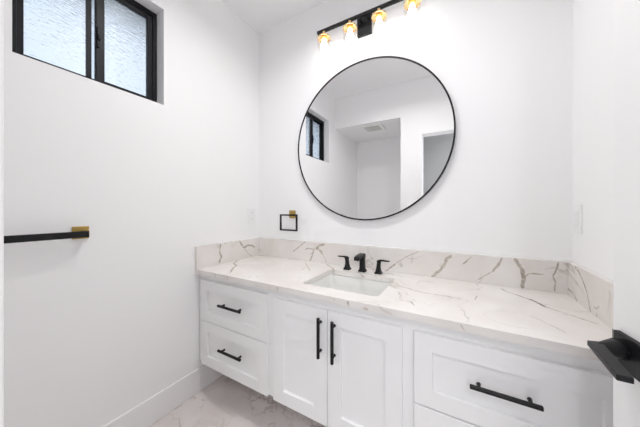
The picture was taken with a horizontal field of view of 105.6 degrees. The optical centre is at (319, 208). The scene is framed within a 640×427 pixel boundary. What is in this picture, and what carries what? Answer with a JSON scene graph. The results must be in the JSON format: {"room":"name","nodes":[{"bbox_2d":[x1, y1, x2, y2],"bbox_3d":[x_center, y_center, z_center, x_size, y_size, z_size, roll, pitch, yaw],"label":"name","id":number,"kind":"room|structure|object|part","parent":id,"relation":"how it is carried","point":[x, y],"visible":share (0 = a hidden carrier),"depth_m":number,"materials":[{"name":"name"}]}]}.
{"room":"bathroom","nodes":[
{"label":"bathroom","id":0,"kind":"room"},
{"bbox_2d":[4,0,258,426],"bbox_3d":[-1.160,-0.151,1.091,0.150,2.672,2.330,0,0,30],"label":"wall","id":1,"kind":"structure","parent":0,"point":[96,326],"depth_m":1.22,"materials":[{"name":"white paint"}]},
{"bbox_2d":[4,226,88,243],"bbox_3d":[-1.194,0.106,0.821,0.060,0.055,0.641,0,0,30],"label":"towel bar","id":2,"kind":"object","parent":1,"relation":"attached to","point":[81,232],"visible":1,"depth_m":0.97,"materials":[{"name":"black metal"}]},
{"bbox_2d":[12,0,156,101],"bbox_3d":[-1.115,-0.872,1.207,0.063,0.549,0.546,0,0,30],"label":"window","id":3,"kind":"structure","parent":1,"relation":"in","point":[113,43],"depth_m":1.21,"materials":[{"name":"black"}]},
{"bbox_3d":[-1.189,-0.866,1.118,0.017,0.501,0.275,0,0,30],"label":"sash","id":4,"kind":"part","parent":3,"relation":"part of","materials":[{"name":"black"}]},
{"bbox_3d":[-1.185,-0.873,1.125,0.003,0.451,0.241,0,0,30],"label":"pane","id":5,"kind":"part","parent":3,"relation":"part of","materials":[{"name":"clear glass"}]},
{"bbox_3d":[-1.049,-0.866,1.312,0.022,0.501,0.254,0,0,30],"label":"sash","id":6,"kind":"part","parent":3,"relation":"part of","materials":[{"name":"black metal"}]},
{"bbox_3d":[-1.047,-0.869,1.316,0.003,0.451,0.194,0,0,30],"label":"pane","id":7,"kind":"part","parent":3,"relation":"part of","materials":[{"name":"clear glass"}]},
{"bbox_2d":[102,365,222,426],"bbox_3d":[-1.089,1.109,1.051,0.013,0.151,2.330,0,0,30],"label":"baseboard","id":8,"kind":"structure","parent":1,"relation":"attached to","point":[146,413],"depth_m":1.40,"materials":[{"name":"white paint"}]},
{"bbox_2d":[195,238,258,268],"bbox_3d":[-0.656,0.314,1.799,0.020,0.146,0.560,0,0,30],"label":"backsplash","id":9,"kind":"structure","parent":1,"relation":"attached to","point":[208,255],"depth_m":1.74,"materials":[{"name":"white stone"}]},
{"bbox_2d":[248,209,255,223],"bbox_3d":[-0.556,0.059,1.986,0.008,0.124,0.080,0,0,30],"label":"electrical outlet","id":10,"kind":"object","parent":1,"relation":"attached to","point":[251,212],"visible":1,"depth_m":1.98,"materials":[{"name":"white plastic"}]},
{"bbox_2d":[149,374,327,426],"bbox_3d":[-0.080,1.214,-0.191,3.400,0.060,3.720,0,0,30],"label":"floor","id":11,"kind":"structure","parent":0,"point":[225,402],"depth_m":1.41,"materials":[{"name":"tile"}]},
{"bbox_2d":[221,0,327,33],"bbox_3d":[-0.080,-1.528,-0.191,3.400,0.080,3.720,0,0,30],"label":"ceiling","id":12,"kind":"structure","parent":0,"point":[261,15],"depth_m":1.81,"materials":[{"name":"white paint"}]},
{"bbox_2d":[259,0,571,261],"bbox_3d":[0.335,-0.151,1.647,2.191,2.672,0.120,0,0,30],"label":"wall","id":13,"kind":"structure","parent":0,"point":[504,67],"depth_m":1.32,"materials":[{"name":"white paint"}]},
{"bbox_2d":[280,210,297,230],"bbox_3d":[-0.228,0.089,1.867,0.161,0.154,0.056,0,0,30],"label":"towel ring","id":14,"kind":"object","parent":13,"relation":"attached to","point":[292,214],"visible":1,"depth_m":1.86,"materials":[{"name":"black metal"}]},
{"bbox_2d":[317,0,420,52],"bbox_3d":[0.284,-1.147,1.535,0.676,0.230,0.123,0,0,30],"label":"vanity light","id":15,"kind":"object","parent":13,"relation":"attached to","point":[363,27],"visible":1,"depth_m":1.55,"materials":[{"name":"black metal"}]},
{"bbox_3d":[0.029,-1.118,1.663,0.051,0.094,0.051,0,0,30],"label":"bulb","id":16,"kind":"part","parent":15,"relation":"part of","materials":[{"name":"white glass"}]},
{"bbox_2d":[318,31,330,42],"bbox_3d":[0.029,-1.181,1.663,0.091,0.059,0.091,0,0,30],"label":"socket","id":17,"kind":"object","parent":15,"relation":"attached to","point":[323,36],"depth_m":1.65,"materials":[{"name":"gold metal"}]},
{"bbox_2d":[343,20,356,32],"bbox_3d":[0.194,-1.181,1.568,0.091,0.059,0.091,0,0,30],"label":"socket","id":18,"kind":"object","parent":15,"relation":"attached to","point":[348,26],"depth_m":1.56,"materials":[{"name":"gold metal"}]},
{"bbox_3d":[0.194,-1.118,1.568,0.051,0.094,0.051,0,0,30],"label":"bulb","id":19,"kind":"part","parent":15,"relation":"part of","materials":[{"name":"white glass"}]},
{"bbox_2d":[371,8,386,22],"bbox_3d":[0.358,-1.181,1.474,0.091,0.059,0.091,0,0,30],"label":"socket","id":20,"kind":"object","parent":15,"relation":"attached to","point":[378,14],"depth_m":1.46,"materials":[{"name":"gold metal"}]},
{"bbox_3d":[0.358,-1.118,1.474,0.051,0.094,0.051,0,0,30],"label":"bulb","id":21,"kind":"part","parent":15,"relation":"part of","materials":[{"name":"white glass"}]},
{"bbox_3d":[0.523,-1.118,1.379,0.051,0.094,0.051,0,0,30],"label":"bulb","id":22,"kind":"part","parent":15,"relation":"part of","materials":[{"name":"white glass"}]},
{"bbox_2d":[404,0,420,9],"bbox_3d":[0.523,-1.181,1.379,0.091,0.059,0.091,0,0,30],"label":"socket","id":23,"kind":"object","parent":15,"relation":"attached to","point":[408,4],"depth_m":1.37,"materials":[{"name":"gold metal"}]},
{"bbox_2d":[298,56,455,219],"bbox_3d":[0.290,-0.447,1.587,1.042,1.042,0.024,0,0,30],"label":"round mirror","id":24,"kind":"object","parent":13,"relation":"attached to","point":[378,136],"visible":1,"depth_m":1.54,"materials":[{"name":"black mirror"}]},
{"bbox_2d":[200,275,612,426],"bbox_3d":[0.169,0.702,1.327,1.919,0.572,0.597,0,0,30],"label":"vanity cabinet","id":25,"kind":"object","parent":13,"relation":"attached to","point":[334,365],"visible":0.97,"depth_m":0.99,"materials":[{"name":"white paint"}]},
{"bbox_3d":[-0.521,0.836,1.386,0.188,0.015,0.015,0,0,30],"label":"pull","id":26,"kind":"part","parent":25,"relation":"part of","materials":[{"name":"black metal"}]},
{"bbox_3d":[-0.522,0.572,1.387,0.188,0.015,0.015,0,0,30],"label":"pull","id":27,"kind":"part","parent":25,"relation":"part of","materials":[{"name":"black metal"}]},
{"bbox_3d":[-0.515,0.849,1.423,0.556,0.277,0.018,0,0,30],"label":"drawer","id":28,"kind":"part","parent":25,"relation":"part of","materials":[{"name":"white paint"}]},
{"bbox_3d":[-0.515,0.579,1.423,0.556,0.255,0.018,0,0,30],"label":"drawer","id":29,"kind":"part","parent":25,"relation":"part of","materials":[{"name":"white paint"}]},
{"bbox_3d":[-0.102,0.724,1.186,0.316,0.528,0.018,0,0,30],"label":"door","id":30,"kind":"part","parent":25,"relation":"part of","materials":[{"name":"white paint"}]},
{"bbox_3d":[-0.009,0.583,1.093,0.015,0.182,0.015,0,0,30],"label":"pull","id":31,"kind":"part","parent":25,"relation":"part of","materials":[{"name":"black metal"}]},
{"bbox_3d":[0.052,0.585,1.058,0.015,0.184,0.015,0,0,30],"label":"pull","id":32,"kind":"part","parent":25,"relation":"part of","materials":[{"name":"black metal"}]},
{"bbox_3d":[0.179,0.724,1.025,0.326,0.528,0.018,0,0,30],"label":"door","id":33,"kind":"part","parent":25,"relation":"part of","materials":[{"name":"white paint"}]},
{"bbox_2d":[195,255,611,360],"bbox_3d":[0.173,0.401,1.335,1.920,0.028,0.580,0,0,30],"label":"countertop","id":34,"kind":"structure","parent":25,"relation":"on","point":[551,321],"depth_m":1.03,"materials":[{"name":"white stone"}]},
{"bbox_2d":[310,274,390,295],"bbox_3d":[0.161,0.487,1.311,0.454,0.142,0.380,0,0,30],"label":"sink","id":35,"kind":"object","parent":34,"relation":"in","point":[338,282],"visible":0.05,"depth_m":1.46,"materials":[{"name":"white ceramic"}]},
{"bbox_2d":[338,253,389,274],"bbox_3d":[0.243,0.331,1.475,0.335,0.112,0.124,0,0,30],"label":"faucet","id":36,"kind":"object","parent":34,"relation":"on","point":[360,257],"visible":1,"depth_m":1.49,"materials":[{"name":"black metal"}]},
{"bbox_3d":[0.175,0.350,1.560,0.043,0.075,0.043,0,0,30],"label":"handle","id":37,"kind":"part","parent":36,"relation":"part of","materials":[{"name":"black metal"}]},
{"bbox_3d":[0.242,0.290,1.472,0.033,0.030,0.118,0,0,30],"label":"spout arm","id":38,"kind":"part","parent":36,"relation":"part of","materials":[{"name":"black metal"}]},
{"bbox_3d":[0.264,0.343,1.510,0.045,0.090,0.045,0,0,30],"label":"spout","id":39,"kind":"part","parent":36,"relation":"part of","materials":[{"name":"black metal"}]},
{"bbox_3d":[0.351,0.350,1.459,0.043,0.075,0.043,0,0,30],"label":"handle","id":40,"kind":"part","parent":36,"relation":"part of","materials":[{"name":"black metal"}]},
{"bbox_3d":[0.601,0.860,0.783,0.560,0.255,0.018,0,0,30],"label":"drawer","id":41,"kind":"part","parent":25,"relation":"part of","materials":[{"name":"white paint"}]},
{"bbox_3d":[0.575,0.587,0.758,0.184,0.015,0.015,0,0,30],"label":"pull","id":42,"kind":"part","parent":25,"relation":"part of","materials":[{"name":"black metal"}]},
{"bbox_3d":[0.601,0.594,0.783,0.560,0.268,0.018,0,0,30],"label":"drawer","id":43,"kind":"part","parent":25,"relation":"part of","materials":[{"name":"white paint"}]},
{"bbox_2d":[258,237,573,293],"bbox_3d":[0.312,0.314,1.578,1.920,0.146,0.020,0,0,30],"label":"backsplash","id":44,"kind":"structure","parent":13,"relation":"attached to","point":[524,273],"depth_m":1.36,"materials":[{"name":"white stone"}]},
{"bbox_2d":[572,0,612,280],"bbox_3d":[0.831,-0.151,0.430,0.120,2.672,1.496,0,0,30],"label":"wall","id":45,"kind":"structure","parent":0,"point":[592,20],"depth_m":0.94,"materials":[{"name":"white paint"}]},
{"bbox_2d":[573,204,581,233],"bbox_3d":[1.113,0.043,1.053,0.010,0.124,0.080,0,0,30],"label":"light switch","id":46,"kind":"object","parent":45,"relation":"attached to","point":[577,209],"visible":1,"depth_m":1.04,"materials":[{"name":"white plastic"}]},
{"bbox_2d":[568,262,612,328],"bbox_3d":[0.993,0.314,0.854,0.020,0.146,0.560,0,0,30],"label":"backsplash","id":47,"kind":"structure","parent":45,"relation":"attached to","point":[593,291],"depth_m":0.90,"materials":[{"name":"white stone"}]},
{"bbox_3d":[-0.404,-0.151,0.207,2.041,2.672,0.120,0,0,30],"label":"wall","id":48,"kind":"structure","parent":0,"visible":0},
{"bbox_2d":[0,0,3,426],"bbox_3d":[0.031,0.140,0.033,0.869,2.090,0.012,0,0,30],"label":"trim","id":49,"kind":"structure","parent":48,"relation":"attached to","point":[1,1],"depth_m":0.23,"materials":[{"name":"white paint"}]},
{"bbox_2d":[587,0,639,426],"bbox_3d":[0.501,0.166,0.204,0.135,2.022,0.804,0,0,22],"label":"door","id":50,"kind":"structure","parent":48,"relation":"in","point":[620,354],"depth_m":0.52,"materials":[{"name":"white paint"}]},
{"bbox_3d":[0.562,0.293,0.476,0.024,0.011,0.140,0,0,34],"label":"lever","id":51,"kind":"part","parent":50,"relation":"part of","materials":[{"name":"black metal"}]},
{"bbox_3d":[0.549,0.166,0.189,0.035,2.022,0.794,0,0,22],"label":"panel","id":52,"kind":"part","parent":50,"relation":"part of","materials":[{"name":"white paint"}]},
{"bbox_3d":[0.653,0.308,0.513,0.011,0.074,0.073,0,0,22],"label":"handle","id":53,"kind":"part","parent":50,"relation":"part of","materials":[{"name":"black metal"}]}
]}

